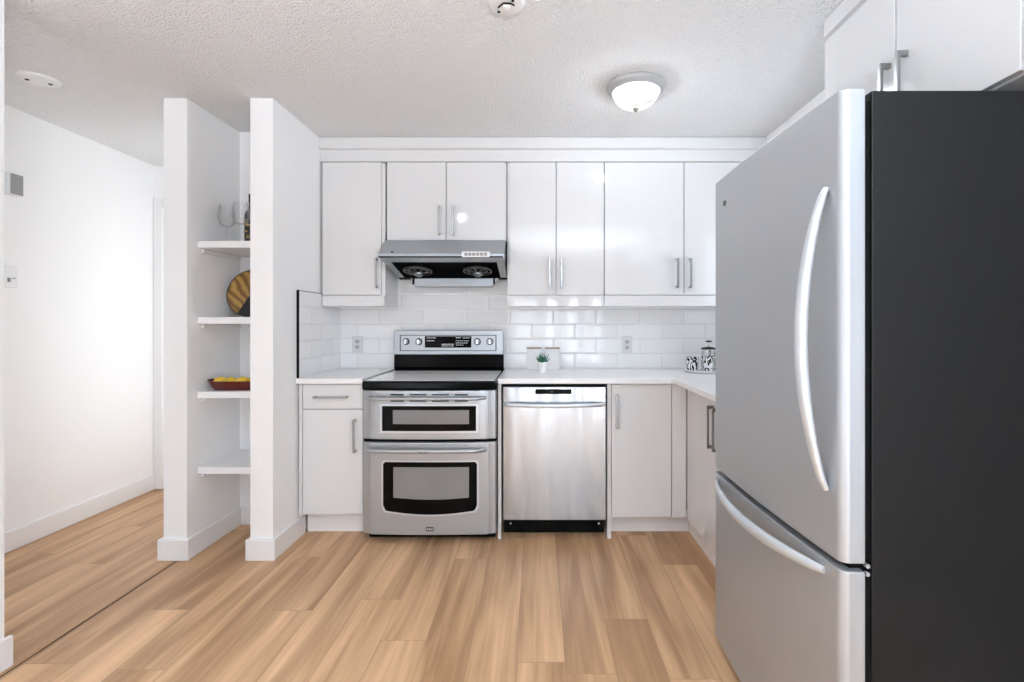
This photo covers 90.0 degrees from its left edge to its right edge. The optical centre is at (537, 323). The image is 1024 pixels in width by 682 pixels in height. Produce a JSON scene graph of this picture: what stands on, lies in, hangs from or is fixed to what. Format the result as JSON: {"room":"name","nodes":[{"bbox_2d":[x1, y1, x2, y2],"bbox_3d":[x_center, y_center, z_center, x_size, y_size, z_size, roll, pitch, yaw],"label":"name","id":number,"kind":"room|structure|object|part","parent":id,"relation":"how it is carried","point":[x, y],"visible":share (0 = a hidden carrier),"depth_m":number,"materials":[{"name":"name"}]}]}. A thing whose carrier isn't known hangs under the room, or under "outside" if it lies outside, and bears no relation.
{"room":"kitchen","nodes":[
{"label":"kitchen","id":0,"kind":"room"},
{"bbox_2d":[0,0,3,639],"bbox_3d":[-1.990,0.025,-0.575,0.120,2.440,4.850,0,0,0],"label":"wall","id":1,"kind":"structure","parent":0,"point":[1,1],"depth_m":1.84,"materials":[{"name":"white paint"}]},
{"bbox_2d":[0,635,12,672],"bbox_3d":[-1.921,1.189,-0.568,0.018,0.112,4.865,0,0,0],"label":"baseboard","id":2,"kind":"structure","parent":1,"relation":"attached to","point":[6,644],"depth_m":1.84,"materials":[{"name":"white"}]},
{"bbox_2d":[4,104,154,532],"bbox_3d":[-2.950,0.025,0.435,0.100,2.440,7.070,0,0,0],"label":"wall","id":3,"kind":"structure","parent":0,"point":[78,320],"depth_m":3.18,"materials":[{"name":"white paint"}]},
{"bbox_2d":[4,265,17,287],"bbox_3d":[-2.890,-0.260,2.803,0.020,0.120,0.070,0,0,0],"label":"light switch","id":4,"kind":"object","parent":3,"relation":"attached to","point":[10,272],"visible":0.88,"depth_m":2.80,"materials":[{"name":"white plastic"}]},
{"bbox_2d":[5,172,22,197],"bbox_3d":[-2.885,-0.766,2.814,0.030,0.122,0.076,0,0,0],"label":"thermostat","id":5,"kind":"object","parent":3,"relation":"attached to","point":[13,182],"visible":1,"depth_m":2.80,"materials":[{"name":"white plastic"}]},
{"bbox_2d":[4,475,153,553],"bbox_3d":[-2.893,1.189,0.423,0.015,0.112,6.846,0,0,0],"label":"baseboard","id":6,"kind":"structure","parent":3,"relation":"attached to","point":[18,537],"depth_m":3.17,"materials":[{"name":"white"}]},
{"bbox_2d":[155,166,163,198],"bbox_3d":[-2.440,0.025,3.920,0.920,2.440,0.100,0,0,0],"label":"wall","id":7,"kind":"structure","parent":0,"point":[159,170],"depth_m":3.87,"materials":[{"name":"white paint"}]},
{"bbox_2d":[153,199,163,488],"bbox_3d":[-2.442,0.150,3.858,0.913,2.190,0.021,0,0,0],"label":"trim","id":8,"kind":"structure","parent":7,"relation":"attached to","point":[158,204],"depth_m":3.85,"materials":[{"name":"white wood"}]},
{"bbox_2d":[164,98,239,538],"bbox_3d":[-1.917,0.025,2.990,0.125,2.440,0.580,0,0,0],"label":"wall","id":9,"kind":"structure","parent":0,"point":[202,151],"depth_m":2.78,"materials":[{"name":"white paint"}]},
{"bbox_2d":[157,506,241,560],"bbox_3d":[-1.918,1.189,2.976,0.164,0.112,0.588,0,0,0],"label":"baseboard","id":10,"kind":"structure","parent":9,"relation":"attached to","point":[167,549],"depth_m":2.76,"materials":[{"name":"white"}]},
{"bbox_2d":[198,449,249,476],"bbox_3d":[-1.688,0.810,2.979,0.329,0.062,0.398,0,0,0],"label":"niche shelf","id":11,"kind":"object","parent":9,"relation":"attached to","point":[237,462],"visible":0.52,"depth_m":2.81,"materials":[{"name":"white wood"}]},
{"bbox_2d":[198,241,249,260],"bbox_3d":[-1.688,-0.422,2.979,0.329,0.062,0.398,0,0,0],"label":"niche shelf","id":12,"kind":"object","parent":9,"relation":"attached to","point":[234,250],"visible":0.5,"depth_m":2.81,"materials":[{"name":"white wood"}]},
{"bbox_2d":[244,194,249,240],"bbox_3d":[-1.697,-0.611,3.030,0.079,0.314,0.079,0,0,0],"label":"wine bottle","id":13,"kind":"object","parent":12,"relation":"on","point":[247,213],"visible":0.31,"depth_m":2.99,"materials":[{"name":"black glass"}]},
{"bbox_2d":[198,317,249,327],"bbox_3d":[-1.688,-0.007,2.979,0.329,0.062,0.398,0,0,0],"label":"niche shelf","id":14,"kind":"object","parent":9,"relation":"attached to","point":[206,322],"visible":0.48,"depth_m":2.78,"materials":[{"name":"white wood"}]},
{"bbox_2d":[226,270,249,316],"bbox_3d":[-1.688,-0.181,3.015,0.289,0.286,0.076,0,0,0],"label":"serving board","id":15,"kind":"object","parent":14,"relation":"on","point":[238,291],"visible":0.41,"depth_m":3.01,"materials":[{"name":"brown wood"}]},
{"bbox_2d":[198,389,249,401],"bbox_3d":[-1.688,0.398,2.979,0.329,0.062,0.398,0,0,0],"label":"niche shelf","id":16,"kind":"object","parent":9,"relation":"attached to","point":[210,394],"visible":0.36,"depth_m":2.78,"materials":[{"name":"white wood"}]},
{"bbox_2d":[207,378,249,389],"bbox_3d":[-1.696,0.337,2.868,0.301,0.060,0.148,0,0,0],"label":"serving tray","id":17,"kind":"object","parent":16,"relation":"on","point":[216,385],"visible":0.65,"depth_m":2.80,"materials":[{"name":"red paint"}]},
{"bbox_2d":[213,377,225,380],"bbox_3d":[-1.775,0.322,2.855,0.063,0.054,0.062,0,0,26],"label":"lemon","id":18,"kind":"object","parent":17,"relation":"in","point":[217,378],"visible":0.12,"depth_m":2.84,"materials":[{"name":"yellow food"}]},
{"bbox_2d":[225,377,235,380],"bbox_3d":[-1.714,0.322,2.853,0.062,0.054,0.063,0,0,-19],"label":"lemon","id":19,"kind":"object","parent":17,"relation":"in","point":[228,378],"visible":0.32,"depth_m":2.83,"materials":[{"name":"yellow food"}]},
{"bbox_2d":[236,377,246,380],"bbox_3d":[-1.651,0.322,2.855,0.062,0.054,0.063,0,0,0],"label":"lemon","id":20,"kind":"object","parent":17,"relation":"in","point":[239,378],"visible":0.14,"depth_m":2.84,"materials":[{"name":"yellow food"}]},
{"bbox_2d":[240,132,249,505],"bbox_3d":[-1.688,0.025,3.230,0.333,2.440,0.100,0,0,0],"label":"wall","id":21,"kind":"structure","parent":0,"point":[244,136],"depth_m":3.18,"materials":[{"name":"white paint"}]},
{"bbox_2d":[241,506,249,524],"bbox_3d":[-1.688,1.189,3.172,0.303,0.112,0.015,0,0,0],"label":"baseboard","id":22,"kind":"structure","parent":21,"relation":"attached to","point":[245,510],"depth_m":3.17,"materials":[{"name":"white"}]},
{"bbox_2d":[250,98,321,538],"bbox_3d":[-1.461,0.025,3.205,0.122,2.440,1.010,0,0,0],"label":"wall","id":23,"kind":"structure","parent":0,"point":[286,166],"depth_m":2.75,"materials":[{"name":"white paint"}]},
{"bbox_2d":[245,514,305,560],"bbox_3d":[-1.460,1.189,2.931,0.156,0.112,0.498,0,0,0],"label":"baseboard","id":24,"kind":"structure","parent":23,"relation":"attached to","point":[255,549],"depth_m":2.69,"materials":[{"name":"white"}]},
{"bbox_2d":[297,290,340,377],"bbox_3d":[-1.394,0.058,3.281,0.012,0.512,0.638,0,0,0],"label":"tile backsplash","id":25,"kind":"structure","parent":23,"relation":"attached to","point":[318,326],"depth_m":3.21,"materials":[{"name":"white tile"}]},
{"bbox_2d":[0,488,740,681],"bbox_3d":[-0.720,1.275,0.435,4.560,0.060,7.070,0,0,0],"label":"floor","id":26,"kind":"structure","parent":0,"point":[334,606],"depth_m":2.24,"materials":[{"name":"brown wood"}]},
{"bbox_2d":[0,561,175,675],"bbox_3d":[-1.906,1.243,-0.160,0.018,0.004,5.680,0,0,0],"label":"trim","id":27,"kind":"structure","parent":26,"relation":"on","point":[172,562],"depth_m":2.12,"materials":[{"name":"brown wood"}]},
{"bbox_2d":[299,384,363,530],"bbox_3d":[-1.200,0.796,3.267,0.376,0.898,0.662,0,0,0],"label":"base cabinet","id":28,"kind":"object","parent":26,"relation":"on","point":[331,439],"visible":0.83,"depth_m":2.97,"materials":[{"name":"white"}]},
{"bbox_3d":[-1.200,0.423,2.953,0.195,0.012,0.034,0,0,0],"label":"handle","id":29,"kind":"part","parent":28,"relation":"part of","materials":[{"name":"silver metal"}]},
{"bbox_3d":[-1.192,0.421,2.980,0.349,0.141,0.020,0,0,0],"label":"drawer","id":30,"kind":"part","parent":28,"relation":"part of","materials":[{"name":"white wood"}]},
{"bbox_3d":[-1.192,0.801,2.980,0.349,0.607,0.020,0,0,0],"label":"door","id":31,"kind":"part","parent":28,"relation":"part of","materials":[{"name":"white"}]},
{"bbox_2d":[296,369,393,383],"bbox_3d":[-1.204,0.330,3.270,0.387,0.030,0.656,0,0,0],"label":"countertop","id":32,"kind":"structure","parent":28,"relation":"on","point":[339,376],"depth_m":3.07,"materials":[{"name":"white stone"}]},
{"bbox_3d":[-1.062,0.647,2.953,0.012,0.190,0.034,0,0,0],"label":"handle","id":33,"kind":"part","parent":28,"relation":"part of","materials":[{"name":"silver metal"}]},
{"bbox_2d":[362,330,503,536],"bbox_3d":[-0.618,0.644,3.212,0.760,1.202,0.760,0,0,0],"label":"range","id":34,"kind":"object","parent":26,"relation":"on","point":[430,423],"visible":0.99,"depth_m":2.89,"materials":[{"name":"silver metal"}]},
{"bbox_3d":[-0.629,0.710,2.867,0.681,0.023,0.068,0,0,0],"label":"handle","id":35,"kind":"part","parent":34,"relation":"part of","materials":[{"name":"metal"}]},
{"bbox_3d":[-0.629,0.417,2.867,0.681,0.019,0.068,0,0,0],"label":"handle","id":36,"kind":"part","parent":34,"relation":"part of","materials":[{"name":"metal"}]},
{"bbox_3d":[-0.618,0.932,2.922,0.760,0.522,0.072,0,0,0],"label":"oven door","id":37,"kind":"part","parent":34,"relation":"part of","materials":[{"name":"metal"}]},
{"bbox_3d":[-0.618,0.515,2.922,0.760,0.276,0.072,0,0,0],"label":"oven door","id":38,"kind":"part","parent":34,"relation":"part of","materials":[{"name":"metal"}]},
{"bbox_3d":[-0.604,0.900,2.888,0.427,0.182,0.009,0,0,0],"label":"pane","id":39,"kind":"part","parent":34,"relation":"part of","materials":[{"name":"grey glass"}]},
{"bbox_3d":[-0.605,0.526,2.888,0.430,0.079,0.009,0,0,0],"label":"pane","id":40,"kind":"part","parent":34,"relation":"part of","materials":[{"name":"grey glass"}]},
{"bbox_2d":[366,371,500,380],"bbox_3d":[-0.618,0.323,3.221,0.736,0.003,0.598,0,0,0],"label":"cooktop","id":41,"kind":"object","parent":34,"relation":"in","point":[394,375],"depth_m":3.13,"materials":[{"name":"glass"}]},
{"bbox_3d":[-0.618,0.131,3.518,0.658,0.103,0.005,0,0,0],"label":"control panel","id":42,"kind":"part","parent":34,"relation":"part of","materials":[{"name":"metal"}]},
{"bbox_2d":[498,384,503,538],"bbox_3d":[-0.222,0.796,3.279,0.020,0.898,0.638,0,0,0],"label":"end panel","id":43,"kind":"object","parent":26,"relation":"on","point":[500,386],"visible":0.47,"depth_m":2.96,"materials":[{"name":"white wood"}]},
{"bbox_2d":[503,384,605,531],"bbox_3d":[0.096,0.799,3.224,0.601,0.892,0.672,0,0,0],"label":"dishwasher","id":44,"kind":"object","parent":26,"relation":"on","point":[554,435],"visible":0.99,"depth_m":2.95,"materials":[{"name":"silver metal"}]},
{"bbox_3d":[0.096,1.184,3.060,0.597,0.122,0.020,0,0,0],"label":"kick plate","id":45,"kind":"part","parent":44,"relation":"part of","materials":[{"name":"black metal"}]},
{"bbox_3d":[0.095,0.462,2.920,0.589,0.027,0.063,0,0,0],"label":"handle","id":46,"kind":"part","parent":44,"relation":"part of","materials":[{"name":"metal"}]},
{"bbox_2d":[604,384,688,538],"bbox_3d":[0.653,0.796,3.267,0.503,0.898,0.662,0,0,0],"label":"base cabinet","id":47,"kind":"object","parent":26,"relation":"on","point":[646,423],"visible":0.81,"depth_m":2.97,"materials":[{"name":"white wood"}]},
{"bbox_3d":[0.413,0.796,3.281,0.022,0.898,0.634,0,0,0],"label":"panel","id":48,"kind":"part","parent":47,"relation":"part of","materials":[{"name":"white wood"}]},
{"bbox_3d":[0.457,0.503,2.953,0.012,0.193,0.034,0,0,0],"label":"handle","id":49,"kind":"part","parent":47,"relation":"part of","materials":[{"name":"silver metal"}]},
{"bbox_3d":[0.602,0.737,2.980,0.347,0.772,0.020,0,0,0],"label":"door","id":50,"kind":"part","parent":47,"relation":"part of","materials":[{"name":"white wood"}]},
{"bbox_2d":[687,389,719,567],"bbox_3d":[1.143,0.796,2.551,0.623,0.898,1.033,0,0,0],"label":"base cabinet","id":51,"kind":"object","parent":26,"relation":"on","point":[701,411],"visible":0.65,"depth_m":2.71,"materials":[{"name":"white wood"}]},
{"bbox_2d":[498,369,715,401],"bbox_3d":[0.612,0.330,2.814,1.687,0.030,1.568,0,0,0],"label":"countertop","id":52,"kind":"structure","parent":51,"relation":"on","point":[702,384],"depth_m":3.01,"materials":[{"name":"white stone"}]},
{"bbox_2d":[527,347,540,368],"bbox_3d":[-0.028,0.240,3.562,0.104,0.153,0.034,0,0,0],"label":"canister","id":53,"kind":"object","parent":52,"relation":"on","point":[532,352],"visible":0.86,"depth_m":3.56,"materials":[{"name":"white ceramic"}]},
{"bbox_2d":[536,354,549,372],"bbox_3d":[0.025,0.249,3.301,0.092,0.130,0.101,0,0,-38],"label":"potted succulent","id":54,"kind":"object","parent":52,"relation":"on","point":[542,361],"visible":1,"depth_m":3.28,"materials":[{"name":"green plant"}]},
{"bbox_2d":[545,347,559,368],"bbox_3d":[0.101,0.240,3.562,0.104,0.153,0.034,0,0,0],"label":"canister","id":55,"kind":"object","parent":52,"relation":"on","point":[553,362],"visible":0.92,"depth_m":3.56,"materials":[{"name":"white ceramic"}]},
{"bbox_2d":[683,368,715,373],"bbox_3d":[1.100,0.306,3.360,0.286,0.016,0.286,0,0,0],"label":"round tray","id":56,"kind":"object","parent":52,"relation":"on","point":[699,370],"visible":0.41,"depth_m":3.25,"materials":[{"name":"white ceramic"}]},
{"bbox_2d":[683,356,698,370],"bbox_3d":[1.002,0.261,3.333,0.083,0.095,0.097,0,0,0],"label":"patterned cup","id":57,"kind":"object","parent":56,"relation":"on","point":[691,361],"visible":0.9,"depth_m":3.29,"materials":[{"name":"white ceramic"}]},
{"bbox_2d":[701,357,713,370],"bbox_3d":[1.098,0.261,3.305,0.098,0.095,0.082,0,0,-40],"label":"patterned cup","id":58,"kind":"object","parent":56,"relation":"on","point":[706,362],"visible":0.82,"depth_m":3.27,"materials":[{"name":"white ceramic"}]},
{"bbox_2d":[701,340,715,370],"bbox_3d":[1.160,0.208,3.405,0.143,0.199,0.098,0,0,0],"label":"press","id":59,"kind":"object","parent":56,"relation":"on","point":[708,348],"visible":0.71,"depth_m":3.40,"materials":[{"name":"silver glass"}]},
{"bbox_3d":[0.849,0.508,2.520,0.034,0.210,0.014,0,0,0],"label":"handle","id":60,"kind":"part","parent":51,"relation":"part of","materials":[{"name":"silver metal"}]},
{"bbox_3d":[0.849,0.508,2.445,0.034,0.210,0.014,0,0,0],"label":"handle","id":61,"kind":"part","parent":51,"relation":"part of","materials":[{"name":"silver metal"}]},
{"bbox_2d":[715,89,1023,681],"bbox_3d":[1.026,0.344,1.590,0.809,1.802,0.820,0,0,0],"label":"refrigerator","id":62,"kind":"object","parent":26,"relation":"on","point":[869,482],"visible":1,"depth_m":1.18,"materials":[{"name":"grey metal"}]},
{"bbox_3d":[0.660,0.609,1.599,0.077,0.040,0.716,0,0,-1],"label":"handle","id":63,"kind":"part","parent":62,"relation":"part of","materials":[{"name":"metal"}]},
{"bbox_3d":[0.720,0.891,1.590,0.073,0.637,0.820,0,0,0],"label":"freezer drawer","id":64,"kind":"part","parent":62,"relation":"part of","materials":[{"name":"metal"}]},
{"bbox_3d":[0.720,0.005,1.590,0.073,1.100,0.820,0,0,0],"label":"door","id":65,"kind":"part","parent":62,"relation":"part of","materials":[{"name":"metal"}]},
{"bbox_3d":[0.663,0.036,1.241,0.077,0.732,0.039,0,0,0],"label":"handle","id":66,"kind":"part","parent":62,"relation":"part of","materials":[{"name":"metal"}]},
{"bbox_2d":[4,0,843,165],"bbox_3d":[-0.720,-1.225,0.435,4.560,0.060,7.070,0,0,0],"label":"ceiling","id":67,"kind":"structure","parent":0,"point":[342,68],"depth_m":2.32,"materials":[{"name":"white paint"}]},
{"bbox_2d":[15,71,61,87],"bbox_3d":[-2.432,-1.187,2.492,0.164,0.016,0.164,0,0,0],"label":"smoke detector","id":68,"kind":"object","parent":67,"relation":"attached to","point":[38,79],"visible":1,"depth_m":2.47,"materials":[{"name":"white plastic"}]},
{"bbox_2d":[488,0,524,14],"bbox_3d":[-0.118,-1.183,1.900,0.136,0.024,0.136,0,0,0],"label":"smoke detector","id":69,"kind":"object","parent":67,"relation":"attached to","point":[502,7],"visible":1,"depth_m":1.90,"materials":[{"name":"white plastic"}]},
{"bbox_2d":[606,72,665,111],"bbox_3d":[0.490,-1.128,2.560,0.292,0.132,0.292,0,0,0],"label":"ceiling light","id":70,"kind":"object","parent":67,"relation":"attached to","point":[655,84],"visible":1,"depth_m":2.55,"materials":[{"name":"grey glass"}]},
{"bbox_2d":[394,369,686,499],"bbox_3d":[0.080,0.025,3.660,2.960,2.440,0.100,0,0,0],"label":"wall","id":71,"kind":"structure","parent":0,"point":[394,369],"depth_m":3.61,"materials":[{"name":"white paint"}]},
{"bbox_2d":[322,162,397,307],"bbox_3d":[-1.187,-0.578,3.423,0.399,0.925,0.354,0,0,0],"label":"upper cabinet","id":72,"kind":"object","parent":71,"relation":"attached to","point":[354,194],"visible":0.98,"depth_m":3.28,"materials":[{"name":"white wood"}]},
{"bbox_3d":[-1.187,-0.149,3.291,0.399,0.068,0.020,0,0,0],"label":"light rail","id":73,"kind":"part","parent":72,"relation":"part of","materials":[{"name":"white wood"}]},
{"bbox_3d":[-1.034,-0.325,3.263,0.012,0.190,0.034,0,0,0],"label":"handle","id":74,"kind":"part","parent":72,"relation":"part of","materials":[{"name":"silver metal"}]},
{"bbox_2d":[378,240,506,287],"bbox_3d":[-0.590,-0.394,3.340,0.764,0.277,0.503,0,0,0],"label":"range hood","id":75,"kind":"object","parent":71,"relation":"attached to","point":[428,263],"visible":0.99,"depth_m":3.24,"materials":[{"name":"metal"}]},
{"bbox_2d":[403,262,432,276],"bbox_3d":[-0.795,-0.356,3.383,0.190,0.085,0.193,0,0,0],"label":"fan grille","id":76,"kind":"object","parent":75,"relation":"attached to","point":[418,269],"depth_m":3.34,"materials":[{"name":"silver metal"}]},
{"bbox_3d":[-0.590,-0.368,3.395,0.752,0.114,0.390,0,0,0],"label":"recess panel","id":77,"kind":"part","parent":75,"relation":"part of","materials":[{"name":"black metal"}]},
{"bbox_2d":[410,278,498,287],"bbox_3d":[-0.568,-0.283,3.521,0.598,0.056,0.118,0,0,0],"label":"tray","id":78,"kind":"object","parent":75,"relation":"on","point":[418,282],"depth_m":3.47,"materials":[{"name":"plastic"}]},
{"bbox_3d":[-0.377,-0.422,3.095,0.170,0.034,0.009,0,0,0],"label":"control panel","id":79,"kind":"part","parent":75,"relation":"part of","materials":[{"name":"white plastic"}]},
{"bbox_2d":[463,262,491,276],"bbox_3d":[-0.400,-0.356,3.383,0.190,0.085,0.193,0,0,0],"label":"fan grille","id":80,"kind":"object","parent":75,"relation":"attached to","point":[477,269],"depth_m":3.34,"materials":[{"name":"silver metal"}]},
{"bbox_3d":[-0.210,-0.419,3.346,0.004,0.225,0.492,0,0,0],"label":"panel","id":81,"kind":"part","parent":75,"relation":"part of","materials":[{"name":"metal"}]},
{"bbox_2d":[387,162,506,242],"bbox_3d":[-0.588,-0.787,3.423,0.768,0.506,0.354,0,0,0],"label":"upper cabinet","id":82,"kind":"object","parent":71,"relation":"attached to","point":[426,200],"visible":0.9,"depth_m":3.28,"materials":[{"name":"white wood"}]},
{"bbox_3d":[-0.780,-0.788,3.290,0.376,0.500,0.020,0,0,0],"label":"door","id":83,"kind":"part","parent":82,"relation":"part of","materials":[{"name":"white"}]},
{"bbox_3d":[-0.632,-0.662,3.263,0.012,0.185,0.034,0,0,0],"label":"handle","id":84,"kind":"part","parent":82,"relation":"part of","materials":[{"name":"silver metal"}]},
{"bbox_3d":[-0.545,-0.662,3.263,0.012,0.185,0.034,0,0,0],"label":"handle","id":85,"kind":"part","parent":82,"relation":"part of","materials":[{"name":"silver metal"}]},
{"bbox_3d":[-0.400,-0.788,3.290,0.372,0.500,0.020,0,0,0],"label":"door","id":86,"kind":"part","parent":82,"relation":"part of","materials":[{"name":"white"}]},
{"bbox_2d":[341,262,715,368],"bbox_3d":[0.034,-0.108,3.604,2.848,0.845,0.009,0,0,0],"label":"tile backsplash","id":87,"kind":"structure","parent":71,"relation":"attached to","point":[587,338],"depth_m":3.60,"materials":[{"name":"white tile"}]},
{"bbox_2d":[352,336,362,351],"bbox_3d":[-1.270,0.142,3.594,0.072,0.116,0.010,0,0,0],"label":"wall outlet","id":88,"kind":"object","parent":87,"relation":"attached to","point":[357,341],"visible":1,"depth_m":3.59,"materials":[{"name":"white plastic"}]},
{"bbox_2d":[622,336,631,352],"bbox_3d":[0.626,0.145,3.594,0.072,0.116,0.010,0,0,0],"label":"wall outlet","id":89,"kind":"object","parent":87,"relation":"attached to","point":[626,340],"visible":1,"depth_m":3.59,"materials":[{"name":"white plastic"}]},
{"bbox_2d":[319,137,766,163],"bbox_3d":[0.030,-1.119,3.431,2.860,0.149,0.338,0,0,0],"label":"trim","id":90,"kind":"structure","parent":71,"relation":"attached to","point":[332,149],"depth_m":3.28,"materials":[{"name":"white wood"}]},
{"bbox_2d":[507,162,603,307],"bbox_3d":[0.113,-0.578,3.423,0.622,0.925,0.354,0,0,0],"label":"upper cabinet","id":91,"kind":"object","parent":71,"relation":"attached to","point":[555,211],"visible":1,"depth_m":3.28,"materials":[{"name":"white wood"}]},
{"bbox_3d":[-0.035,-0.613,3.290,0.297,0.851,0.020,0,0,0],"label":"door","id":92,"kind":"part","parent":91,"relation":"part of","materials":[{"name":"white wood"}]},
{"bbox_3d":[0.074,-0.325,3.263,0.012,0.190,0.034,0,0,0],"label":"handle","id":93,"kind":"part","parent":91,"relation":"part of","materials":[{"name":"silver metal"}]},
{"bbox_3d":[0.113,-0.149,3.291,0.622,0.068,0.020,0,0,0],"label":"light rail","id":94,"kind":"part","parent":91,"relation":"part of","materials":[{"name":"white wood"}]},
{"bbox_3d":[0.150,-0.325,3.263,0.012,0.190,0.034,0,0,0],"label":"handle","id":95,"kind":"part","parent":91,"relation":"part of","materials":[{"name":"silver metal"}]},
{"bbox_3d":[0.271,-0.613,3.290,0.303,0.851,0.020,0,0,0],"label":"door","id":96,"kind":"part","parent":91,"relation":"part of","materials":[{"name":"white wood"}]},
{"bbox_2d":[599,162,740,307],"bbox_3d":[0.941,-0.578,3.423,1.029,0.925,0.354,0,0,0],"label":"upper cabinet","id":97,"kind":"object","parent":71,"relation":"attached to","point":[660,217],"visible":0.8,"depth_m":3.28,"materials":[{"name":"white wood"}]},
{"bbox_3d":[0.681,-0.613,3.290,0.506,0.851,0.020,0,0,0],"label":"door","id":98,"kind":"part","parent":97,"relation":"part of","materials":[{"name":"white wood"}]},
{"bbox_3d":[0.941,-0.149,3.291,1.029,0.068,0.020,0,0,0],"label":"light rail","id":99,"kind":"part","parent":97,"relation":"part of","materials":[{"name":"white wood"}]},
{"bbox_3d":[0.892,-0.325,3.263,0.012,0.190,0.034,0,0,0],"label":"handle","id":100,"kind":"part","parent":97,"relation":"part of","materials":[{"name":"silver metal"}]},
{"bbox_3d":[0.975,-0.325,3.263,0.012,0.190,0.034,0,0,0],"label":"handle","id":101,"kind":"part","parent":97,"relation":"part of","materials":[{"name":"silver metal"}]},
{"bbox_3d":[1.194,-0.613,3.290,0.507,0.851,0.020,0,0,0],"label":"door","id":102,"kind":"part","parent":97,"relation":"part of","materials":[{"name":"white wood"}]},
{"bbox_2d":[538,362,546,372],"bbox_3d":[0.029,0.280,3.300,0.057,0.070,0.057,0,0,0],"label":"pot","id":103,"kind":"object","parent":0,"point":[542,365],"depth_m":3.28,"materials":[{"name":"white ceramic"}]},
{"bbox_2d":[766,90,824,141],"bbox_3d":[1.510,0.025,2.365,0.100,2.440,2.490,0,0,0],"label":"wall","id":104,"kind":"structure","parent":0,"point":[820,98],"depth_m":2.84,"materials":[{"name":"white paint"}]},
{"bbox_2d":[824,0,1023,99],"bbox_3d":[1.274,-0.890,1.586,0.364,0.605,0.852,0,0,0],"label":"upper cabinet","id":105,"kind":"object","parent":104,"relation":"attached to","point":[872,45],"visible":0.56,"depth_m":1.48,"materials":[{"name":"white wood"}]},
{"bbox_3d":[1.291,-1.160,1.586,0.330,0.066,0.852,0,0,0],"label":"crown","id":106,"kind":"part","parent":105,"relation":"part of","materials":[{"name":"white wood"}]},
{"bbox_3d":[1.136,-0.850,1.812,0.020,0.514,0.395,0,0,0],"label":"door","id":107,"kind":"part","parent":105,"relation":"part of","materials":[{"name":"white wood"}]},
{"bbox_3d":[1.109,-0.747,1.637,0.034,0.173,0.014,0,0,0],"label":"handle","id":108,"kind":"part","parent":105,"relation":"part of","materials":[{"name":"silver metal"}]},
{"bbox_3d":[1.109,-0.747,1.560,0.034,0.173,0.014,0,0,0],"label":"handle","id":109,"kind":"part","parent":105,"relation":"part of","materials":[{"name":"silver metal"}]},
{"bbox_3d":[1.136,-0.850,1.399,0.020,0.514,0.413,0,0,0],"label":"door","id":110,"kind":"part","parent":105,"relation":"part of","materials":[{"name":"white wood"}]}
]}

